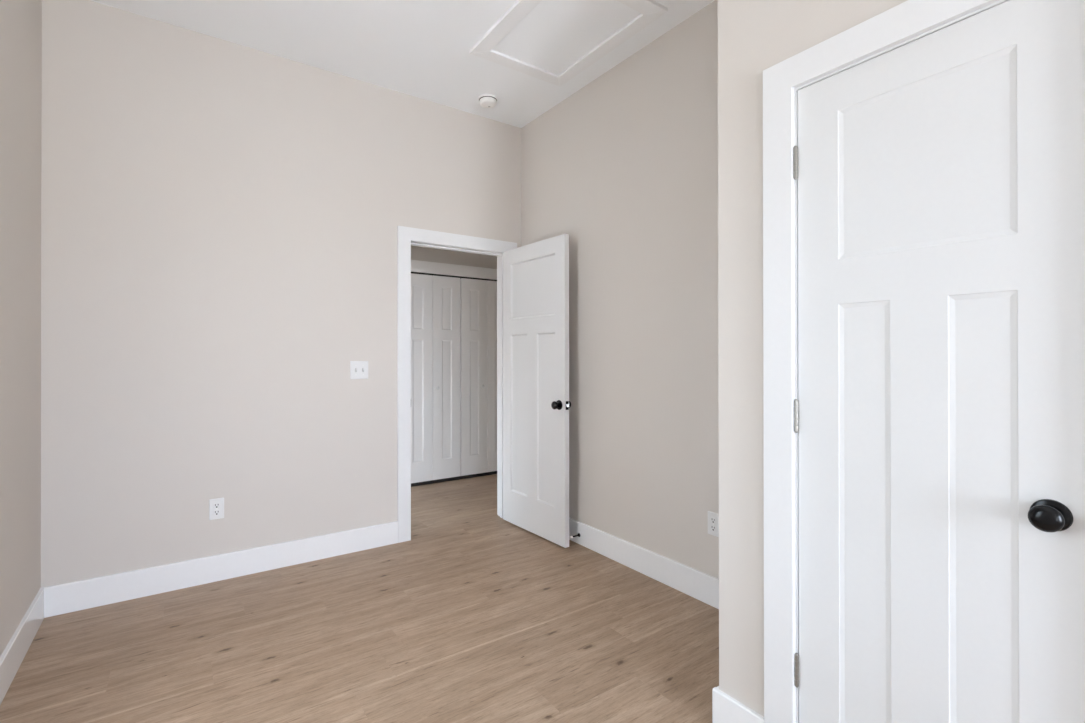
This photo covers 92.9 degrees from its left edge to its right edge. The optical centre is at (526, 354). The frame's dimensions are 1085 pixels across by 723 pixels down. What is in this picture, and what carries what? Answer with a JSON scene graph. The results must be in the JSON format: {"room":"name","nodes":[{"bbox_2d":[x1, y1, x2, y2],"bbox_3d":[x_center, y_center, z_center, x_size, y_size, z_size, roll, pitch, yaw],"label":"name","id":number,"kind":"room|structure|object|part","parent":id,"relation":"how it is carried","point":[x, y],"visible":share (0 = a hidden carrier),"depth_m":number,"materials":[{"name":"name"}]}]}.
{"room":"empty bedroom","nodes":[
{"label":"empty bedroom","id":0,"kind":"room"},
{"bbox_2d":[0,0,41,655],"bbox_3d":[-0.759,-0.263,0.054,0.120,3.040,5.781,0,0,-34],"label":"wall","id":1,"kind":"structure","parent":0,"point":[20,20],"depth_m":2.13,"materials":[{"name":"beige paint"}]},
{"bbox_2d":[0,587,44,704],"bbox_3d":[-0.736,1.186,0.138,0.015,0.143,5.661,0,0,-34],"label":"baseboard","id":2,"kind":"structure","parent":1,"relation":"attached to","point":[15,651],"depth_m":2.10,"materials":[{"name":"white wood"}]},
{"bbox_2d":[41,0,520,587],"bbox_3d":[-0.593,-0.253,3.733,4.528,3.040,0.120,0,0,-34],"label":"wall","id":3,"kind":"structure","parent":0,"point":[220,219],"depth_m":2.89,"materials":[{"name":"beige paint"}]},
{"bbox_2d":[209,498,223,519],"bbox_3d":[-1.729,0.865,2.881,0.072,0.115,0.008,0,0,-34],"label":"power outlet","id":4,"kind":"object","parent":3,"relation":"attached to","point":[216,506],"visible":1,"depth_m":2.88,"materials":[{"name":"white plastic"}]},
{"bbox_2d":[213,510,219,514],"bbox_3d":[-1.728,0.885,2.879,0.034,0.029,0.002,0,0,-34],"label":"receptacle","id":5,"kind":"object","parent":4,"relation":"attached to","point":[215,512],"depth_m":2.88,"materials":[{"name":"white plastic"}]},
{"bbox_2d":[213,503,219,507],"bbox_3d":[-1.728,0.846,2.879,0.034,0.029,0.002,0,0,-34],"label":"receptacle","id":6,"kind":"object","parent":4,"relation":"attached to","point":[215,505],"depth_m":2.88,"materials":[{"name":"white plastic"}]},
{"bbox_2d":[44,521,397,617],"bbox_3d":[-1.589,1.195,2.971,1.756,0.143,0.015,0,0,-34],"label":"baseboard","id":7,"kind":"structure","parent":3,"relation":"attached to","point":[74,596],"depth_m":2.84,"materials":[{"name":"white wood"}]},
{"bbox_2d":[350,361,367,378],"bbox_3d":[-1.073,0.103,3.323,0.116,0.117,0.017,0,0,-34],"label":"light switch","id":8,"kind":"object","parent":3,"relation":"attached to","point":[358,369],"visible":1,"depth_m":3.32,"materials":[{"name":"white plastic"}]},
{"bbox_2d":[397,226,516,542],"bbox_3d":[-0.506,0.202,3.791,0.955,2.130,0.156,0,0,-34],"label":"door frame","id":9,"kind":"structure","parent":3,"relation":"attached to","point":[407,237],"depth_m":3.50,"materials":[{"name":"white paint"}]},
{"bbox_2d":[503,234,570,547],"bbox_3d":[0.052,0.237,3.634,0.146,2.030,0.749,0,0,-36],"label":"door","id":10,"kind":"structure","parent":3,"relation":"in","point":[536,403],"depth_m":3.58,"materials":[{"name":"white paint"}]},
{"bbox_3d":[0.193,0.334,3.359,0.050,0.054,0.054,0,0,-36],"label":"knob","id":11,"kind":"part","parent":10,"relation":"part of","materials":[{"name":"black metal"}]},
{"bbox_2d":[0,474,718,722],"bbox_3d":[0.469,1.322,2.148,6.870,0.120,7.875,0,0,-34],"label":"floor","id":12,"kind":"structure","parent":0,"point":[479,616],"depth_m":2.26,"materials":[{"name":"brown wood"}]},
{"bbox_2d":[91,0,714,127],"bbox_3d":[0.462,-1.848,2.181,4.528,0.140,7.920,0,0,-34],"label":"ceiling","id":13,"kind":"structure","parent":0,"point":[416,48],"depth_m":2.91,"materials":[{"name":"paint"}]},
{"bbox_2d":[478,94,496,107],"bbox_3d":[-0.264,-1.750,3.579,0.132,0.047,0.132,0,0,-34],"label":"smoke detector","id":14,"kind":"object","parent":13,"relation":"attached to","point":[485,100],"visible":1,"depth_m":3.54,"materials":[{"name":"plastic"}]},
{"bbox_2d":[470,0,666,86],"bbox_3d":[0.198,-1.765,2.826,0.670,0.020,0.894,0,0,-34],"label":"attic hatch","id":15,"kind":"object","parent":13,"relation":"attached to","point":[550,41],"visible":1,"depth_m":2.83,"materials":[{"name":"paint"}]},
{"bbox_3d":[0.198,-1.771,2.826,0.494,0.007,0.718,0,0,-34],"label":"hatch panel","id":16,"kind":"part","parent":15,"relation":"part of","materials":[{"name":"paint"}]},
{"bbox_2d":[411,246,496,268],"bbox_3d":[-0.971,-0.248,5.080,3.400,3.040,0.120,0,0,-34],"label":"wall","id":17,"kind":"structure","parent":0,"point":[417,253],"depth_m":5.17,"materials":[{"name":"beige paint"}]},
{"bbox_2d":[411,273,460,482],"bbox_3d":[-0.916,0.232,5.058,0.608,2.010,0.064,0,0,-34],"label":"door","id":18,"kind":"structure","parent":17,"relation":"in","point":[435,300],"depth_m":5.07,"materials":[{"name":"white paint"}]},
{"bbox_2d":[411,260,496,486],"bbox_3d":[-0.665,0.186,5.237,1.450,2.170,0.075,0,0,-34],"label":"door frame","id":19,"kind":"structure","parent":17,"relation":"attached to","point":[417,267],"depth_m":5.16,"materials":[{"name":"white paint"}]},
{"bbox_2d":[460,278,496,475],"bbox_3d":[-0.407,0.233,5.403,0.608,2.010,0.064,0,0,-34],"label":"door","id":20,"kind":"structure","parent":17,"relation":"in","point":[478,298],"depth_m":5.35,"materials":[{"name":"white paint"}]},
{"bbox_2d":[521,0,718,578],"bbox_3d":[1.636,-0.260,1.680,0.120,3.040,5.781,0,0,-34],"label":"wall","id":21,"kind":"structure","parent":0,"point":[625,166],"depth_m":2.99,"materials":[{"name":"beige paint"}]},
{"bbox_2d":[569,518,718,608],"bbox_3d":[0.599,1.193,3.086,0.015,0.143,2.283,0,0,-34],"label":"baseboard","id":22,"kind":"structure","parent":21,"relation":"attached to","point":[704,587],"depth_m":2.92,"materials":[{"name":"white wood"}]},
{"bbox_2d":[708,511,718,536],"bbox_3d":[0.942,0.854,2.587,0.008,0.115,0.072,0,0,-34],"label":"power outlet","id":23,"kind":"object","parent":21,"relation":"attached to","point":[713,518],"visible":0.97,"depth_m":2.58,"materials":[{"name":"white plastic"}]},
{"bbox_2d":[710,525,715,530],"bbox_3d":[0.940,0.873,2.586,0.002,0.029,0.034,0,0,-34],"label":"receptacle","id":24,"kind":"object","parent":23,"relation":"attached to","point":[712,527],"depth_m":2.59,"materials":[{"name":"white plastic"}]},
{"bbox_2d":[710,517,715,523],"bbox_3d":[0.940,0.834,2.586,0.002,0.029,0.034,0,0,-34],"label":"receptacle","id":25,"kind":"object","parent":23,"relation":"attached to","point":[712,519],"depth_m":2.59,"materials":[{"name":"white plastic"}]},
{"bbox_2d":[718,0,906,716],"bbox_3d":[1.892,-0.264,0.538,0.739,3.040,3.363,0,0,-34],"label":"wall","id":26,"kind":"structure","parent":0,"point":[754,36],"depth_m":1.64,"materials":[{"name":"beige paint"}]},
{"bbox_2d":[712,686,763,722],"bbox_3d":[0.986,1.189,1.857,0.754,0.143,0.184,0,0,-34],"label":"baseboard","id":27,"kind":"structure","parent":26,"relation":"attached to","point":[725,709],"depth_m":1.67,"materials":[{"name":"white wood"}]},
{"bbox_2d":[763,0,1008,722],"bbox_3d":[1.000,0.196,1.286,0.138,2.126,0.782,0,0,-34],"label":"door frame","id":28,"kind":"structure","parent":26,"relation":"attached to","point":[909,21],"depth_m":1.51,"materials":[{"name":"white wood"}]},
{"bbox_2d":[793,0,1084,722],"bbox_3d":[0.947,0.240,1.256,0.090,2.018,0.598,0,0,-34],"label":"door","id":29,"kind":"structure","parent":26,"relation":"in","point":[939,408],"depth_m":1.21,"materials":[{"name":"white paint"}]},
{"bbox_3d":[1.062,0.333,1.050,0.050,0.054,0.054,0,0,-34],"label":"knob","id":30,"kind":"part","parent":29,"relation":"part of","materials":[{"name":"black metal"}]}
]}

